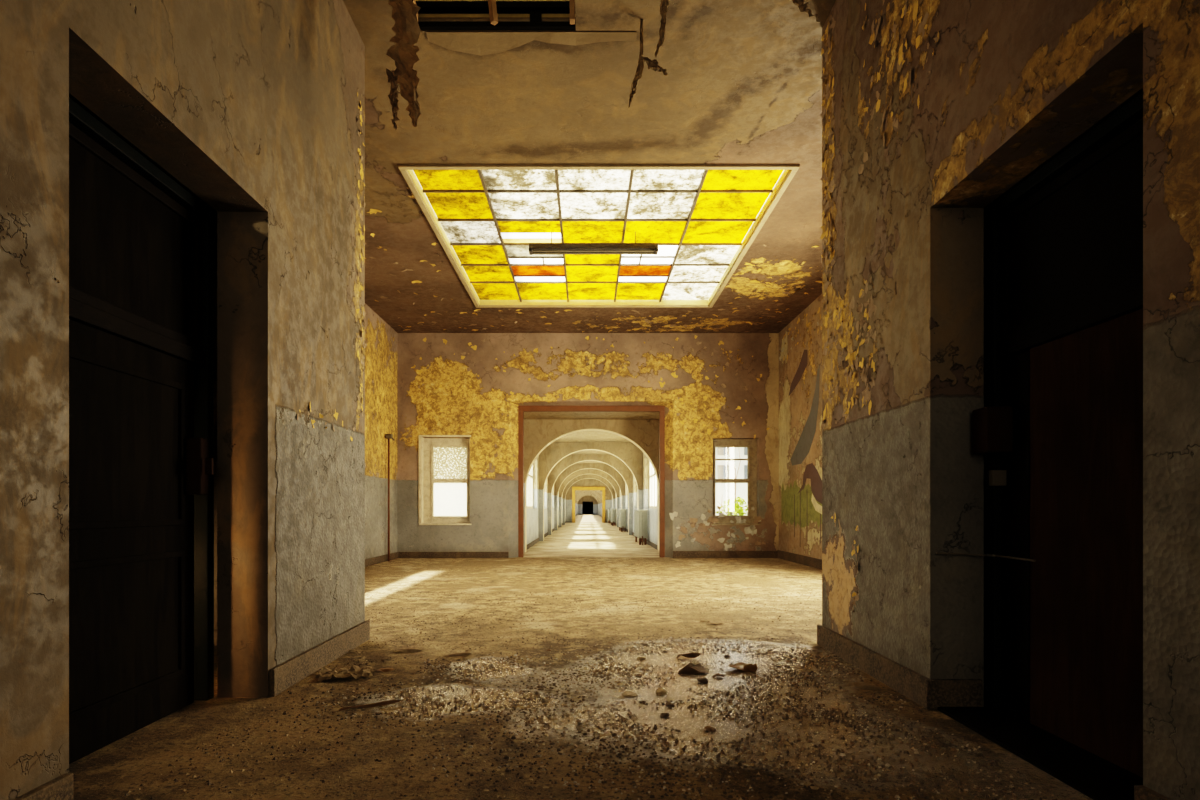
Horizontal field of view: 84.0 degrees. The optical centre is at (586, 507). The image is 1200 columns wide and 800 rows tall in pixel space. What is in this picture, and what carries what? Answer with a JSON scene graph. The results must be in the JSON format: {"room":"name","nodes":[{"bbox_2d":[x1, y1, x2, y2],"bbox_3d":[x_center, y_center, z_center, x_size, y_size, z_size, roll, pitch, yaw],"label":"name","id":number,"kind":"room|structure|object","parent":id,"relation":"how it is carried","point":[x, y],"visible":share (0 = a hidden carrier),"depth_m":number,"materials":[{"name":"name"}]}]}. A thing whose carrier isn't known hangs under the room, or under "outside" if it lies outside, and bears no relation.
{"room":"abandoned building hallway","nodes":[
{"label":"abandoned building hallway","id":0,"kind":"room"},
{"bbox_2d":[69,93,216,645],"bbox_3d":[-3.620,-1.500,5.935,2.560,5.400,0.250,0,0,0],"label":"door frame","id":1,"kind":"structure","parent":0,"point":[74,99],"depth_m":5.81,"materials":[{"name":"black wood"}]},
{"bbox_2d":[0,0,364,799],"bbox_3d":[-2.180,-1.500,0.430,0.320,5.400,11.260,0,0,0],"label":"wall","id":2,"kind":"structure","parent":0,"point":[252,106],"depth_m":4.20,"materials":[{"name":"paint"}]},
{"bbox_2d":[69,98,213,763],"bbox_3d":[-2.360,-0.338,3.410,0.240,3.075,1.620,0,0,0],"label":"door","id":3,"kind":"structure","parent":2,"relation":"in","point":[141,245],"depth_m":3.52,"materials":[{"name":"paint"}]},
{"bbox_2d":[14,620,369,799],"bbox_3d":[-2.002,1.113,0.497,0.035,0.175,11.195,0,0,0],"label":"baseboard","id":4,"kind":"structure","parent":2,"relation":"attached to","point":[290,672],"depth_m":4.57,"materials":[{"name":"concrete"}]},
{"bbox_2d":[297,92,366,440],"bbox_3d":[-2.008,-2.142,5.345,0.021,3.141,1.455,0,0,0],"label":"flakes","id":5,"kind":"object","parent":2,"relation":"attached to","point":[360,111],"visible":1,"depth_m":5.94,"materials":[{"name":"yellow paint"}]},
{"bbox_2d":[365,304,396,558],"bbox_3d":[-4.725,-1.500,11.030,0.350,5.400,9.940,0,0,0],"label":"wall","id":6,"kind":"structure","parent":0,"point":[380,338],"depth_m":14.62,"materials":[{"name":"paint"}]},
{"bbox_2d":[365,552,398,566],"bbox_3d":[-4.532,1.125,11.035,0.035,0.150,9.930,0,0,0],"label":"baseboard","id":7,"kind":"structure","parent":6,"relation":"attached to","point":[379,559],"depth_m":14.58,"materials":[{"name":"wood"}]},
{"bbox_2d":[415,0,569,16],"bbox_3d":[-0.795,-4.760,5.085,1.590,0.880,1.770,0,0,0],"label":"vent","id":8,"kind":"structure","parent":0,"point":[419,15],"depth_m":5.87,"materials":[{"name":"black metal"}]},
{"bbox_2d":[527,455,565,543],"bbox_3d":[-1.925,-0.590,78.200,0.350,3.580,123.600,0,0,0],"label":"wall","id":9,"kind":"structure","parent":0,"point":[532,514],"depth_m":23.35,"materials":[{"name":"paint"}]},
{"bbox_2d":[527,465,532,508],"bbox_3d":[-1.930,-0.865,21.300,0.080,1.770,4.100,0,0,0],"label":"window","id":10,"kind":"structure","parent":9,"relation":"in","point":[530,476],"depth_m":22.50,"materials":[{"name":"white glass"}]},
{"bbox_2d":[527,521,565,548],"bbox_3d":[-1.735,1.135,77.700,0.030,0.130,122.600,0,0,0],"label":"baseboard","id":11,"kind":"structure","parent":9,"relation":"attached to","point":[534,542],"depth_m":22.49,"materials":[{"name":"stone"}]},
{"bbox_2d":[69,557,1092,799],"bbox_3d":[0.000,1.300,5.500,14.000,0.200,21.400,0,0,0],"label":"floor","id":12,"kind":"structure","parent":0,"point":[119,767],"depth_m":3.89,"materials":[{"name":"brown concrete"}]},
{"bbox_2d":[318,665,374,681],"bbox_3d":[-1.714,1.172,4.766,0.381,0.056,0.340,0,0,-17],"label":"debris","id":13,"kind":"object","parent":12,"relation":"on","point":[365,671],"visible":1,"depth_m":4.75,"materials":[{"name":"paint"}]},
{"bbox_2d":[348,649,362,652],"bbox_3d":[-1.913,1.186,5.520,0.113,0.028,0.079,0,0,-29],"label":"chip","id":14,"kind":"object","parent":12,"relation":"on","point":[352,650],"visible":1,"depth_m":5.52,"materials":[{"name":"brown paint"}]},
{"bbox_2d":[339,699,403,710],"bbox_3d":[-1.300,1.189,4.034,0.403,0.022,0.043,0,0,-32],"label":"wood splinter","id":15,"kind":"object","parent":12,"relation":"on","point":[395,700],"visible":1,"depth_m":4.03,"materials":[{"name":"brown wood"}]},
{"bbox_2d":[376,668,395,671],"bbox_3d":[-1.484,1.189,4.910,0.139,0.022,0.081,0,0,-29],"label":"chip","id":16,"kind":"object","parent":12,"relation":"on","point":[380,669],"visible":1,"depth_m":4.89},
{"bbox_2d":[385,434,393,560],"bbox_3d":[-4.437,-0.230,15.000,0.226,2.860,0.120,0,0,0],"label":"rusty pipe","id":17,"kind":"object","parent":12,"relation":"on","point":[388,436],"visible":1,"depth_m":14.98,"materials":[{"name":"brown metal"}]},
{"bbox_2d":[394,648,422,652],"bbox_3d":[-1.487,1.185,5.556,0.265,0.031,0.106,0,0,-6],"label":"chip","id":18,"kind":"object","parent":12,"relation":"on","point":[410,650],"visible":1,"depth_m":5.54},
{"bbox_2d":[448,652,472,655],"bbox_3d":[-1.046,1.190,5.443,0.233,0.020,0.095,0,0,-6],"label":"chip","id":19,"kind":"object","parent":12,"relation":"on","point":[461,653],"visible":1,"depth_m":5.42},
{"bbox_2d":[124,559,1058,799],"bbox_3d":[0.022,1.193,9.048,8.963,0.013,12.920,0,0,0],"label":"debris","id":20,"kind":"object","parent":12,"relation":"on","point":[958,782],"depth_m":3.68,"materials":[{"name":"paint"}]},
{"bbox_2d":[623,691,637,696],"bbox_3d":[0.279,1.190,4.281,0.101,0.020,0.094,0,0,0],"label":"stone","id":21,"kind":"object","parent":12,"relation":"on","point":[627,693],"visible":1,"depth_m":4.25,"materials":[{"name":"stone"}]},
{"bbox_2d":[656,688,667,695],"bbox_3d":[0.484,1.182,4.299,0.079,0.035,0.080,0,0,0],"label":"stone","id":22,"kind":"object","parent":12,"relation":"on","point":[660,691],"visible":1,"depth_m":4.28,"materials":[{"name":"stone"}]},
{"bbox_2d":[660,713,669,716],"bbox_3d":[0.449,1.190,3.848,0.054,0.019,0.054,0,0,23],"label":"stone","id":23,"kind":"object","parent":12,"relation":"on","point":[662,714],"visible":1,"depth_m":3.83,"materials":[{"name":"brown stone"}]},
{"bbox_2d":[676,652,701,657],"bbox_3d":[0.818,1.181,5.336,0.211,0.039,0.080,0,0,-12],"label":"stone","id":24,"kind":"object","parent":12,"relation":"on","point":[693,654],"visible":1,"depth_m":5.32,"materials":[{"name":"brown stone"}]},
{"bbox_2d":[678,662,708,674],"bbox_3d":[0.786,1.172,4.878,0.211,0.056,0.203,0,0,25],"label":"stone","id":25,"kind":"object","parent":12,"relation":"on","point":[690,669],"visible":1,"depth_m":4.83,"materials":[{"name":"brown stone"}]},
{"bbox_2d":[697,677,708,683],"bbox_3d":[0.798,1.185,4.599,0.082,0.031,0.085,0,0,0],"label":"fragment","id":26,"kind":"object","parent":12,"relation":"on","point":[702,680],"visible":1,"depth_m":4.58,"materials":[{"name":"brown stone"}]},
{"bbox_2d":[703,726,715,731],"bbox_3d":[0.666,1.190,3.606,0.060,0.020,0.062,0,0,-33],"label":"stone","id":27,"kind":"object","parent":12,"relation":"on","point":[708,728],"visible":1,"depth_m":3.59,"materials":[{"name":"brown stone"}]},
{"bbox_2d":[712,673,725,677],"bbox_3d":[0.933,1.189,4.731,0.095,0.022,0.083,0,0,-44],"label":"stone","id":28,"kind":"object","parent":12,"relation":"on","point":[717,674],"visible":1,"depth_m":4.72,"materials":[{"name":"brown stone"}]},
{"bbox_2d":[726,662,757,672],"bbox_3d":[1.146,1.175,4.946,0.241,0.049,0.181,0,0,0],"label":"stone","id":29,"kind":"object","parent":12,"relation":"on","point":[741,666],"visible":1,"depth_m":4.90,"materials":[{"name":"brown stone"}]},
{"bbox_2d":[853,682,880,689],"bbox_3d":[1.866,1.184,4.444,0.176,0.033,0.095,0,0,23],"label":"chip","id":30,"kind":"object","parent":12,"relation":"on","point":[862,685],"visible":1,"depth_m":4.42,"materials":[{"name":"brown wood"}]},
{"bbox_2d":[582,502,592,513],"bbox_3d":[0.140,-0.590,139.800,3.780,3.580,0.400,0,0,0],"label":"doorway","id":31,"kind":"structure","parent":0,"point":[587,507],"depth_m":139.59,"materials":[{"name":"paint"}]},
{"bbox_2d":[397,333,778,557],"bbox_3d":[0.025,-1.500,16.200,9.850,5.400,0.400,0,0,0],"label":"wall","id":32,"kind":"structure","parent":0,"point":[574,378],"depth_m":16.00,"materials":[{"name":"paint"}]},
{"bbox_2d":[418,435,471,524],"bbox_3d":[-3.405,-0.670,16.110,1.270,2.160,0.320,0,0,0],"label":"window","id":33,"kind":"structure","parent":32,"relation":"in","point":[440,460],"depth_m":16.20,"materials":[{"name":"white paint"}]},
{"bbox_2d":[399,551,777,557],"bbox_3d":[0.025,1.115,15.982,9.080,0.170,0.035,0,0,0],"label":"baseboard","id":34,"kind":"structure","parent":32,"relation":"attached to","point":[676,554],"depth_m":15.97,"materials":[{"name":"wood"}]},
{"bbox_2d":[411,335,769,438],"bbox_3d":[0.080,-2.900,15.981,8.612,2.498,0.034,0,0,0],"label":"flakes","id":35,"kind":"object","parent":32,"relation":"attached to","point":[673,374],"visible":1,"depth_m":16.00,"materials":[{"name":"yellow paint"}]},
{"bbox_2d":[518,406,664,556],"bbox_3d":[0.110,-0.645,16.265,3.560,3.690,0.130,0,0,0],"label":"trim","id":36,"kind":"structure","parent":32,"relation":"attached to","point":[521,409],"depth_m":16.20,"materials":[{"name":"orange paint"}]},
{"bbox_2d":[669,506,765,550],"bbox_3d":[3.129,0.490,15.970,2.314,1.084,0.057,0,0,0],"label":"flakes","id":37,"kind":"object","parent":32,"relation":"attached to","point":[751,529],"visible":1,"depth_m":15.99,"materials":[{"name":"grey paint"}]},
{"bbox_2d":[711,439,760,524],"bbox_3d":[3.575,-0.635,16.110,1.190,2.090,0.320,0,0,0],"label":"window","id":38,"kind":"structure","parent":32,"relation":"in","point":[751,444],"depth_m":16.20,"materials":[{"name":"paint"}]},
{"bbox_2d":[578,495,597,514],"bbox_3d":[0.140,-0.590,118.200,3.780,3.580,0.400,0,0,0],"label":"wall","id":39,"kind":"structure","parent":0,"point":[587,498],"depth_m":118.00,"materials":[{"name":"paint"}]},
{"bbox_2d":[575,492,600,516],"bbox_3d":[0.140,-0.595,92.210,3.800,3.590,0.420,0,0,0],"label":"arch","id":40,"kind":"object","parent":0,"point":[583,492],"visible":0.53,"depth_m":91.99,"materials":[{"name":"paint"}]},
{"bbox_2d":[576,494,599,515],"bbox_3d":[0.140,-0.595,104.610,3.800,3.590,0.420,0,0,0],"label":"arch","id":41,"kind":"object","parent":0,"point":[583,494],"visible":0.46,"depth_m":104.39,"materials":[{"name":"paint"}]},
{"bbox_2d":[577,494,598,514],"bbox_3d":[0.140,-0.595,110.810,3.800,3.590,0.420,0,0,0],"label":"arch","id":42,"kind":"object","parent":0,"point":[587,494],"visible":0.44,"depth_m":110.61,"materials":[{"name":"paint"}]},
{"bbox_2d":[576,493,599,502],"bbox_3d":[0.140,-0.595,98.410,3.800,3.590,0.420,0,0,0],"label":"arch","id":43,"kind":"object","parent":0,"point":[583,493],"visible":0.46,"depth_m":98.21,"materials":[{"name":"paint"}]},
{"bbox_2d":[562,475,614,524],"bbox_3d":[0.140,-0.595,47.810,3.800,3.590,0.420,0,0,0],"label":"arch","id":44,"kind":"object","parent":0,"point":[607,483],"visible":0.58,"depth_m":47.60,"materials":[{"name":"paint"}]},
{"bbox_2d":[575,490,601,516],"bbox_3d":[0.140,-0.595,86.010,3.800,3.590,0.420,0,0,0],"label":"arch","id":45,"kind":"object","parent":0,"point":[585,490],"visible":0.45,"depth_m":85.81,"materials":[{"name":"paint"}]},
{"bbox_2d":[575,490,601,498],"bbox_3d":[0.140,-0.595,79.810,3.800,3.590,0.420,0,0,0],"label":"arch","id":46,"kind":"object","parent":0,"point":[581,490],"visible":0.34,"depth_m":79.59,"materials":[{"name":"paint"}]},
{"bbox_2d":[566,479,611,522],"bbox_3d":[0.140,-0.590,54.800,3.780,3.580,0.400,0,0,0],"label":"wall","id":47,"kind":"structure","parent":0,"point":[584,482],"depth_m":54.60,"materials":[{"name":"paint"}]},
{"bbox_2d":[572,487,604,522],"bbox_3d":[0.140,-0.275,54.535,2.720,2.950,0.170,0,0,0],"label":"trim","id":48,"kind":"structure","parent":47,"relation":"attached to","point":[573,488],"depth_m":54.45,"materials":[{"name":"paint"}]},
{"bbox_2d":[343,0,835,332],"bbox_3d":[0.000,-4.260,5.550,10.000,0.120,21.500,0,0,0],"label":"ceiling","id":49,"kind":"structure","parent":0,"point":[742,84],"depth_m":7.32,"materials":[{"name":"paint"}]},
{"bbox_2d":[386,0,420,127],"bbox_3d":[-1.489,-3.610,5.287,0.354,1.233,0.157,0,0,0],"label":"strip","id":50,"kind":"object","parent":49,"relation":"hanging from","point":[407,29],"visible":0.99,"depth_m":5.27,"materials":[{"name":"brown paint"}]},
{"bbox_2d":[386,68,399,129],"bbox_3d":[-1.487,-3.135,5.113,0.100,0.444,0.079,0,0,0],"label":"strip","id":51,"kind":"object","parent":50,"relation":"attached to","point":[392,78],"visible":1,"depth_m":5.12,"materials":[{"name":"brown paint"}]},
{"bbox_2d":[413,0,575,29],"bbox_3d":[-0.795,-4.617,5.084,1.390,0.874,1.568,0,0,0],"label":"frame","id":52,"kind":"object","parent":49,"relation":"attached to","point":[535,9],"visible":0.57,"depth_m":5.82,"materials":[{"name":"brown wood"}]},
{"bbox_2d":[426,32,636,55],"bbox_3d":[-0.490,-4.183,6.017,1.860,0.029,0.286,0,0,0],"label":"paint","id":53,"kind":"object","parent":49,"relation":"attached to","point":[477,43],"visible":1,"depth_m":5.95,"materials":[{"name":"beige paint"}]},
{"bbox_2d":[365,209,821,331],"bbox_3d":[0.073,-4.165,12.443,8.955,0.066,6.990,0,0,0],"label":"flakes","id":54,"kind":"object","parent":49,"relation":"attached to","point":[375,211],"visible":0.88,"depth_m":14.13,"materials":[{"name":"paint"}]},
{"bbox_2d":[398,164,799,307],"bbox_3d":[0.145,-4.282,11.005,4.910,0.235,5.730,0,0,0],"label":"skylight","id":55,"kind":"object","parent":49,"relation":"attached to","point":[703,219],"visible":0.88,"depth_m":10.01,"materials":[{"name":"yellow glass"}]},
{"bbox_2d":[529,231,657,254],"bbox_3d":[0.100,-4.122,10.350,2.000,0.335,0.260,0,0,0],"label":"fluorescent light","id":56,"kind":"object","parent":55,"relation":"hanging from","point":[551,248],"visible":1,"depth_m":10.30,"materials":[{"name":"metal"}]},
{"bbox_2d":[629,19,643,106],"bbox_3d":[0.424,-3.826,5.726,0.134,0.783,0.084,0,0,0],"label":"strip","id":57,"kind":"object","parent":49,"relation":"hanging from","point":[639,70],"visible":0.98,"depth_m":5.73,"materials":[{"name":"brown paint"}]},
{"bbox_2d":[640,57,667,75],"bbox_3d":[0.566,-3.729,5.616,0.238,0.154,0.093,0,0,0],"label":"strip","id":58,"kind":"object","parent":57,"relation":"attached to","point":[654,64],"visible":1,"depth_m":5.62,"materials":[{"name":"brown paint"}]},
{"bbox_2d":[655,0,668,56],"bbox_3d":[0.609,-3.915,5.334,0.136,0.606,0.075,0,0,0],"label":"strip","id":59,"kind":"object","parent":49,"relation":"hanging from","point":[664,5],"visible":1,"depth_m":5.33,"materials":[{"name":"brown paint"}]},
{"bbox_2d":[792,0,819,21],"bbox_3d":[1.781,-4.090,5.438,0.244,0.255,0.091,0,0,8],"label":"strip","id":60,"kind":"object","parent":49,"relation":"hanging from","point":[803,8],"visible":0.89,"depth_m":5.44,"materials":[{"name":"brown paint"}]},
{"bbox_2d":[554,463,624,529],"bbox_3d":[0.140,-0.595,35.810,3.800,3.590,0.420,0,0,0],"label":"arch","id":61,"kind":"object","parent":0,"point":[611,471],"visible":0.73,"depth_m":35.60,"materials":[{"name":"paint"}]},
{"bbox_2d":[559,470,619,526],"bbox_3d":[0.140,-0.595,41.610,3.800,3.590,0.420,0,0,0],"label":"arch","id":62,"kind":"object","parent":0,"point":[606,476],"visible":0.63,"depth_m":41.40,"materials":[{"name":"paint"}]},
{"bbox_2d":[548,454,632,534],"bbox_3d":[0.140,-0.595,29.810,3.800,3.590,0.420,0,0,0],"label":"arch","id":63,"kind":"object","parent":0,"point":[617,464],"visible":0.8,"depth_m":29.60,"materials":[{"name":"paint"}]},
{"bbox_2d":[539,442,642,540],"bbox_3d":[0.140,-0.595,24.310,3.800,3.590,0.420,0,0,0],"label":"arch","id":64,"kind":"object","parent":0,"point":[628,453],"visible":0.89,"depth_m":24.10,"materials":[{"name":"paint"}]},
{"bbox_2d":[524,514,658,556],"bbox_3d":[0.150,1.300,78.100,4.500,0.200,123.800,0,0,0],"label":"floor","id":65,"kind":"structure","parent":0,"point":[588,536],"depth_m":22.54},
{"bbox_2d":[608,509,610,522],"bbox_3d":[1.820,0.630,53.054,0.300,1.140,2.272,0,0,0],"label":"radiator","id":66,"kind":"object","parent":65,"relation":"on","point":[609,510],"visible":0.65,"depth_m":52.13,"materials":[{"name":"white metal"}]},
{"bbox_2d":[611,509,615,525],"bbox_3d":[1.820,0.630,46.054,0.300,1.140,2.272,0,0,0],"label":"radiator","id":67,"kind":"object","parent":65,"relation":"on","point":[613,511],"visible":1,"depth_m":45.27,"materials":[{"name":"white metal"}]},
{"bbox_2d":[618,509,625,531],"bbox_3d":[1.820,0.630,34.254,0.300,1.140,2.272,0,0,0],"label":"radiator","id":68,"kind":"object","parent":65,"relation":"on","point":[622,512],"visible":1,"depth_m":33.47,"materials":[{"name":"white metal"}]},
{"bbox_2d":[634,510,647,544],"bbox_3d":[1.820,0.630,22.554,0.300,1.140,2.272,0,0,0],"label":"radiator","id":69,"kind":"object","parent":65,"relation":"on","point":[640,516],"visible":1,"depth_m":21.77,"materials":[{"name":"white metal"}]},
{"bbox_2d":[524,412,658,478],"bbox_3d":[0.140,-2.480,78.200,4.480,0.200,123.600,0,0,0],"label":"ceiling","id":70,"kind":"structure","parent":0,"point":[582,436],"depth_m":17.73,"materials":[{"name":"paint"}]},
{"bbox_2d":[524,419,658,552],"bbox_3d":[0.140,-0.595,18.110,3.800,3.590,0.420,0,0,0],"label":"arch","id":71,"kind":"object","parent":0,"point":[538,433],"visible":0.94,"depth_m":17.90,"materials":[{"name":"paint"}]},
{"bbox_2d":[612,453,657,544],"bbox_3d":[2.205,-0.590,78.200,0.350,3.580,123.600,0,0,0],"label":"wall","id":72,"kind":"structure","parent":0,"point":[652,514],"depth_m":23.35,"materials":[{"name":"paint"}]},
{"bbox_2d":[616,524,657,549],"bbox_3d":[2.015,1.135,77.700,0.030,0.130,122.600,0,0,0],"label":"baseboard","id":73,"kind":"structure","parent":72,"relation":"attached to","point":[648,542],"depth_m":21.16,"materials":[{"name":"wood"}]},
{"bbox_2d":[649,461,656,508],"bbox_3d":[2.210,-0.865,21.300,0.080,1.770,4.100,0,0,0],"label":"window","id":74,"kind":"structure","parent":72,"relation":"in","point":[652,481],"depth_m":22.48,"materials":[{"name":"white glass"}]},
{"bbox_2d":[779,294,821,559],"bbox_3d":[4.775,-1.500,10.920,0.350,5.400,10.160,0,0,0],"label":"wall","id":75,"kind":"structure","parent":0,"point":[794,408],"depth_m":14.43,"materials":[{"name":"paint"}]},
{"bbox_2d":[777,550,821,569],"bbox_3d":[4.582,1.105,10.925,0.035,0.190,10.150,0,0,0],"label":"baseboard","id":76,"kind":"structure","parent":75,"relation":"attached to","point":[800,559],"depth_m":14.19,"materials":[{"name":"wood"}]},
{"bbox_2d":[779,300,821,360],"bbox_3d":[4.577,-3.755,14.198,0.043,0.767,3.427,0,0,0],"label":"flakes","id":77,"kind":"object","parent":75,"relation":"attached to","point":[798,321],"visible":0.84,"depth_m":14.47,"materials":[{"name":"yellow paint"}]},
{"bbox_2d":[781,350,821,546],"bbox_3d":[4.595,-1.250,14.080,0.006,4.200,3.360,0,0,0],"label":"painted mural","id":78,"kind":"object","parent":75,"relation":"attached to","point":[802,505],"visible":0.84,"depth_m":14.03,"materials":[{"name":"paint"}]},
{"bbox_2d":[822,0,1199,799],"bbox_3d":[2.220,-1.500,0.320,0.320,5.400,11.040,0,0,0],"label":"wall","id":79,"kind":"structure","parent":0,"point":[1010,84],"depth_m":4.00,"materials":[{"name":"paint"}]},
{"bbox_2d":[820,0,940,611],"bbox_3d":[2.045,-1.661,4.864,0.026,4.932,1.986,0,0,0],"label":"flakes","id":80,"kind":"object","parent":79,"relation":"attached to","point":[872,308],"visible":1,"depth_m":5.24,"materials":[{"name":"yellow paint"}]},
{"bbox_2d":[817,624,1171,799],"bbox_3d":[2.192,1.113,0.388,0.335,0.175,10.975,0,0,0],"label":"baseboard","id":81,"kind":"structure","parent":79,"relation":"attached to","point":[928,693],"depth_m":4.16,"materials":[{"name":"concrete"}]},
{"bbox_2d":[937,92,1142,799],"bbox_3d":[2.300,-0.300,3.235,0.440,3.000,1.530,0,0,0],"label":"door","id":82,"kind":"structure","parent":79,"relation":"in","point":[1059,430],"depth_m":3.34,"materials":[{"name":"paint"}]},
{"bbox_2d":[936,552,1035,561],"bbox_3d":[2.320,0.278,3.849,0.198,0.025,0.511,0,0,-43],"label":"loose wire","id":83,"kind":"object","parent":82,"relation":"attached to","point":[936,552],"visible":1,"depth_m":3.92,"materials":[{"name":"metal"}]},
{"bbox_2d":[984,88,1142,650],"bbox_3d":[3.665,-1.500,5.715,2.570,5.400,0.250,0,0,0],"label":"door frame","id":84,"kind":"structure","parent":0,"point":[1140,91],"depth_m":5.59,"materials":[{"name":"black wood"}]},
{"label":"outside","id":85,"kind":"structure","parent":0,"visible":0},
{"bbox_3d":[0.000,1.750,70.000,120.000,0.100,180.000,0,0,0],"label":"floor","id":86,"kind":"structure","parent":85,"visible":0},
{"bbox_2d":[716,447,746,514],"bbox_3d":[12.487,-3.550,31.854,21.253,10.500,68.992,0,0,10],"label":"building","id":87,"kind":"structure","parent":86,"relation":"on","point":[725,469],"depth_m":60.01,"materials":[{"name":"white concrete"}]},
{"bbox_2d":[716,497,746,514],"bbox_3d":[5.353,0.685,24.022,2.056,2.196,1.650,0,0,0],"label":"leafy shrub","id":88,"kind":"object","parent":86,"relation":"on","point":[735,509],"visible":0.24,"depth_m":23.90,"materials":[{"name":"green plant"}]},
{"bbox_2d":[717,447,746,513],"bbox_3d":[6.203,-0.658,25.000,2.632,4.755,0.423,0,0,0],"label":"bare shrub","id":89,"kind":"object","parent":86,"relation":"on","point":[726,447],"visible":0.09,"depth_m":24.91,"materials":[{"name":"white plant"}]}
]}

